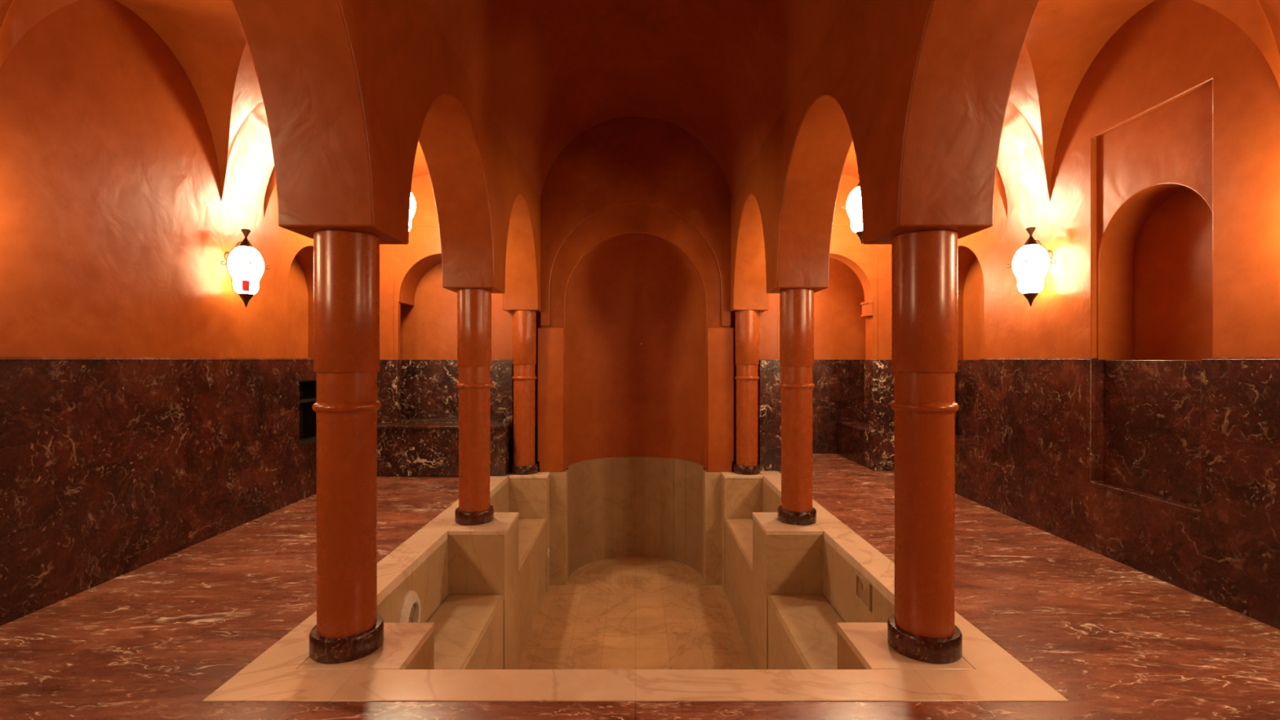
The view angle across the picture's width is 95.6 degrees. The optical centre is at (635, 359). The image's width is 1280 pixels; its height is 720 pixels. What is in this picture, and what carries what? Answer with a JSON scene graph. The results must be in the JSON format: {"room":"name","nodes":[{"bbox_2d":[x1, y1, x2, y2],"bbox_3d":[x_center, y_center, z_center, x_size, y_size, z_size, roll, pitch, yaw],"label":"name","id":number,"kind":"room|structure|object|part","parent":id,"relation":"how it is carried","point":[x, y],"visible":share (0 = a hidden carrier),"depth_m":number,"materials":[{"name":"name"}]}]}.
{"room":"spa","nodes":[
{"label":"spa","id":0,"kind":"room"},
{"bbox_2d":[0,0,313,358],"bbox_3d":[-3.255,-1.170,2.525,0.450,2.360,8.050,0,0,0],"label":"wall","id":1,"kind":"structure","parent":0,"point":[117,231],"depth_m":3.39,"materials":[{"name":"paint"}]},
{"bbox_2d":[0,356,316,626],"bbox_3d":[-3.153,0.618,2.500,0.354,1.264,8.000,0,0,0],"label":"cladding","id":2,"kind":"object","parent":1,"relation":"attached to","point":[111,468],"visible":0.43,"depth_m":3.40,"materials":[{"name":"red stone"}]},
{"bbox_2d":[299,380,316,445],"bbox_3d":[-3.165,0.480,5.470,0.330,0.620,0.700,0,0,0],"label":"hatch","id":3,"kind":"object","parent":2,"relation":"attached to","point":[308,388],"visible":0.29,"depth_m":5.79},
{"bbox_2d":[221,228,270,306],"bbox_3d":[-2.907,-0.677,4.310,0.250,0.576,0.226,0,0,0],"label":"wall lantern","id":4,"kind":"object","parent":1,"relation":"attached to","point":[246,267],"visible":1,"depth_m":4.25,"materials":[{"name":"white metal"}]},
{"bbox_3d":[-3.021,-0.765,4.310,0.018,0.074,0.074,0,0,0],"label":"wall plate","id":5,"kind":"part","parent":4,"relation":"part of","materials":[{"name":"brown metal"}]},
{"bbox_3d":[-2.895,-0.533,4.310,0.162,0.107,0.162,0,0,0],"label":"lamp shade","id":6,"kind":"part","parent":4,"relation":"part of","materials":[{"name":"beige glass"}]},
{"bbox_3d":[-2.854,-0.541,4.247,0.046,0.077,0.015,0,0,-33],"label":"red pane","id":7,"kind":"part","parent":4,"relation":"part of","materials":[{"name":"red glass"}]},
{"bbox_3d":[-2.895,-0.713,4.310,0.226,0.251,0.226,0,0,0],"label":"globe","id":8,"kind":"part","parent":4,"relation":"part of","materials":[{"name":"beige glass"}]},
{"bbox_2d":[0,0,429,218],"bbox_3d":[-2.255,-1.625,2.525,1.630,0.950,8.150,0,0,0],"label":"ceiling","id":9,"kind":"structure","parent":0,"point":[206,37],"depth_m":3.90,"materials":[{"name":"paint"}]},
{"bbox_2d":[408,191,417,231],"bbox_3d":[-2.230,-1.596,5.500,0.271,1.004,0.271,0,0,-29],"label":"hanging lantern","id":10,"kind":"object","parent":9,"relation":"hanging from","point":[412,202],"visible":0.12,"depth_m":5.47,"materials":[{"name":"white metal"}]},
{"bbox_3d":[-2.230,-1.482,5.500,0.271,0.301,0.271,0,0,-29],"label":"globe","id":11,"kind":"part","parent":10,"relation":"part of","materials":[{"name":"beige glass"}]},
{"bbox_2d":[231,0,540,311],"bbox_3d":[-1.247,-0.450,2.525,0.386,3.400,8.050,0,0,0],"label":"wall","id":12,"kind":"structure","parent":0,"point":[350,90],"depth_m":2.45,"materials":[{"name":"paint"}]},
{"bbox_2d":[379,173,541,426],"bbox_3d":[-2.140,-0.800,6.793,2.180,3.100,0.514,0,0,0],"label":"wall","id":13,"kind":"structure","parent":0,"point":[418,316],"depth_m":6.55,"materials":[{"name":"paint"}]},
{"bbox_2d":[377,360,513,464],"bbox_3d":[-2.205,0.625,6.755,1.650,1.250,0.510,0,0,0],"label":"cladding","id":14,"kind":"object","parent":13,"relation":"attached to","point":[409,391],"visible":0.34,"depth_m":6.87,"materials":[{"name":"brown stone"}]},
{"bbox_2d":[423,0,847,198],"bbox_3d":[0.000,-2.175,2.500,2.128,1.050,8.100,0,0,0],"label":"ceiling","id":15,"kind":"structure","parent":0,"point":[547,73],"depth_m":4.65,"materials":[{"name":"paint"}]},
{"bbox_2d":[537,116,733,471],"bbox_3d":[0.000,-0.750,6.525,2.180,4.000,0.190,0,0,0],"label":"wall","id":16,"kind":"structure","parent":0,"point":[627,175],"depth_m":6.44,"materials":[{"name":"paint"}]},
{"bbox_2d":[566,235,705,468],"bbox_3d":[0.000,-0.091,6.995,1.580,2.658,0.790,0,0,0],"label":"wall","id":17,"kind":"structure","parent":0,"point":[625,397],"depth_m":7.21,"materials":[{"name":"paint"}]},
{"bbox_2d":[0,451,1279,719],"bbox_3d":[0.000,1.975,3.150,6.400,1.450,9.500,0,0,0],"label":"floor","id":18,"kind":"structure","parent":0,"point":[153,641],"depth_m":2.64,"materials":[{"name":"red stone"}]},
{"bbox_2d":[377,422,511,475],"bbox_3d":[-2.180,0.975,6.330,1.590,0.540,0.300,0,0,0],"label":"stone bench","id":19,"kind":"object","parent":18,"relation":"on","point":[403,449],"visible":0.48,"depth_m":6.20,"materials":[{"name":"brown stone"}]},
{"bbox_2d":[202,456,1068,702],"bbox_3d":[0.000,1.916,4.760,3.170,1.368,5.280,0,0,0],"label":"plunge pool","id":20,"kind":"object","parent":18,"relation":"in","point":[662,579],"visible":0.88,"depth_m":4.23,"materials":[{"name":"beige stone"}]},
{"bbox_2d":[309,230,383,663],"bbox_3d":[-1.250,0.356,2.515,0.290,1.778,0.290,0,0,17],"label":"column","id":21,"kind":"structure","parent":20,"relation":"on","point":[348,627],"depth_m":2.41,"materials":[{"name":"orange paint"}]},
{"bbox_2d":[397,590,421,622],"bbox_3d":[-1.347,1.550,3.480,0.042,0.310,0.310,0,0,0],"label":"underwater light","id":22,"kind":"object","parent":20,"relation":"attached to","point":[410,611],"visible":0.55,"depth_m":3.46,"materials":[{"name":"white plastic"}]},
{"bbox_3d":[-1.162,1.727,3.489,0.418,0.040,1.467,0,0,0],"label":"seat","id":23,"kind":"part","parent":20,"relation":"part of","materials":[{"name":"beige stone"}]},
{"bbox_2d":[454,288,493,525],"bbox_3d":[-1.250,0.356,4.500,0.290,1.778,0.290,0,0,-23],"label":"column","id":24,"kind":"structure","parent":20,"relation":"on","point":[474,385],"depth_m":4.40,"materials":[{"name":"orange paint"}]},
{"bbox_2d":[511,310,537,475],"bbox_3d":[-1.228,0.356,6.400,0.290,1.778,0.290,0,0,27],"label":"column","id":25,"kind":"structure","parent":20,"relation":"on","point":[524,322],"depth_m":6.29,"materials":[{"name":"orange paint"}]},
{"bbox_3d":[-1.162,1.727,5.485,0.418,0.040,1.490,0,0,0],"label":"seat","id":26,"kind":"part","parent":20,"relation":"part of","materials":[{"name":"beige stone"}]},
{"bbox_3d":[1.162,1.727,5.485,0.418,0.040,1.490,0,0,0],"label":"seat","id":27,"kind":"part","parent":20,"relation":"part of","materials":[{"name":"beige stone"}]},
{"bbox_2d":[733,310,759,475],"bbox_3d":[1.228,0.356,6.400,0.290,1.778,0.290,0,0,-7],"label":"column","id":28,"kind":"structure","parent":20,"relation":"on","point":[747,322],"depth_m":6.29,"materials":[{"name":"orange paint"}]},
{"bbox_2d":[777,288,816,525],"bbox_3d":[1.250,0.356,4.500,0.290,1.778,0.290,0,0,33],"label":"column","id":29,"kind":"structure","parent":20,"relation":"on","point":[797,385],"depth_m":4.40,"materials":[{"name":"orange paint"}]},
{"bbox_3d":[1.162,1.727,3.489,0.418,0.040,1.467,0,0,0],"label":"seat","id":30,"kind":"part","parent":20,"relation":"part of","materials":[{"name":"beige stone"}]},
{"bbox_2d":[855,571,871,611],"bbox_3d":[1.359,1.380,3.465,0.016,0.160,0.210,0,0,0],"label":"skimmer","id":31,"kind":"object","parent":20,"relation":"attached to","point":[864,597],"visible":1,"depth_m":3.46,"materials":[{"name":"beige plastic"}]},
{"bbox_2d":[887,230,962,663],"bbox_3d":[1.250,0.356,2.515,0.290,1.778,0.290,0,0,-17],"label":"column","id":32,"kind":"structure","parent":20,"relation":"on","point":[922,628],"depth_m":2.41,"materials":[{"name":"orange paint"}]},
{"bbox_2d":[836,421,863,466],"bbox_3d":[2.860,1.032,7.235,0.400,0.435,0.910,0,0,0],"label":"stone bench","id":33,"kind":"object","parent":18,"relation":"on","point":[850,433],"visible":0.51,"depth_m":7.22,"materials":[{"name":"red stone"}]},
{"bbox_2d":[730,173,891,470],"bbox_3d":[2.140,-0.550,6.653,2.180,3.600,0.234,0,0,0],"label":"wall","id":34,"kind":"structure","parent":0,"point":[872,263],"depth_m":6.54,"materials":[{"name":"paint"}]},
{"bbox_2d":[758,360,893,471],"bbox_3d":[2.210,0.625,6.640,1.640,1.249,0.280,0,0,0],"label":"cladding","id":35,"kind":"object","parent":34,"relation":"attached to","point":[878,375],"visible":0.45,"depth_m":6.50,"materials":[{"name":"brown stone"}]},
{"bbox_2d":[813,257,865,359],"bbox_3d":[2.200,-0.200,7.300,2.000,2.900,1.100,0,0,0],"label":"wall","id":36,"kind":"structure","parent":0,"point":[839,328],"depth_m":7.75,"materials":[{"name":"paint"}]},
{"bbox_2d":[812,360,863,453],"bbox_3d":[2.200,0.625,7.265,1.860,1.249,0.990,0,0,0],"label":"cladding","id":37,"kind":"object","parent":36,"relation":"attached to","point":[838,389],"depth_m":7.70,"materials":[{"name":"red stone"}]},
{"bbox_2d":[730,0,1039,311],"bbox_3d":[1.247,-0.450,2.525,0.386,3.400,8.050,0,0,0],"label":"arches","id":38,"kind":"structure","parent":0,"point":[920,90],"depth_m":2.48,"materials":[{"name":"paint"}]},
{"bbox_2d":[842,0,1279,218],"bbox_3d":[2.255,-1.625,2.525,1.630,0.950,8.150,0,0,0],"label":"ceiling","id":39,"kind":"structure","parent":0,"point":[1064,37],"depth_m":3.88,"materials":[{"name":"paint"}]},
{"bbox_2d":[841,172,862,244],"bbox_3d":[2.145,-1.596,5.500,0.271,1.004,0.271,0,0,-11],"label":"hanging lantern","id":40,"kind":"object","parent":39,"relation":"hanging from","point":[853,205],"visible":0.31,"depth_m":5.44,"materials":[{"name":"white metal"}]},
{"bbox_3d":[2.145,-1.482,5.500,0.271,0.301,0.271,0,0,-11],"label":"globe","id":41,"kind":"part","parent":40,"relation":"part of","materials":[{"name":"beige glass"}]},
{"bbox_3d":[2.145,-1.267,5.500,0.194,0.128,0.194,0,0,-11],"label":"lamp shade","id":42,"kind":"part","parent":40,"relation":"part of","materials":[{"name":"beige glass"}]},
{"bbox_2d":[957,0,1279,360],"bbox_3d":[3.255,-1.170,2.525,0.450,2.360,8.050,0,0,0],"label":"wall","id":43,"kind":"structure","parent":0,"point":[1160,223],"depth_m":3.56,"materials":[{"name":"paint"}]},
{"bbox_2d":[1006,226,1056,306],"bbox_3d":[2.907,-0.677,4.250,0.250,0.576,0.226,0,0,0],"label":"wall lantern","id":44,"kind":"object","parent":43,"relation":"attached to","point":[1030,264],"visible":1,"depth_m":4.19,"materials":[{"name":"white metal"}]},
{"bbox_3d":[2.895,-0.533,4.250,0.162,0.107,0.162,0,0,0],"label":"lamp shade","id":45,"kind":"part","parent":44,"relation":"part of","materials":[{"name":"beige glass"}]},
{"bbox_3d":[2.895,-0.713,4.250,0.226,0.251,0.226,0,0,0],"label":"globe","id":46,"kind":"part","parent":44,"relation":"part of","materials":[{"name":"beige glass"}]},
{"bbox_3d":[3.021,-0.765,4.250,0.018,0.074,0.074,0,0,0],"label":"wall plate","id":47,"kind":"part","parent":44,"relation":"part of","materials":[{"name":"brown metal"}]},
{"bbox_2d":[955,356,1279,629],"bbox_3d":[3.156,0.618,2.500,0.358,1.263,8.000,0,0,0],"label":"cladding","id":48,"kind":"object","parent":43,"relation":"attached to","point":[1168,471],"visible":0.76,"depth_m":3.46,"materials":[{"name":"red stone"}]}
]}

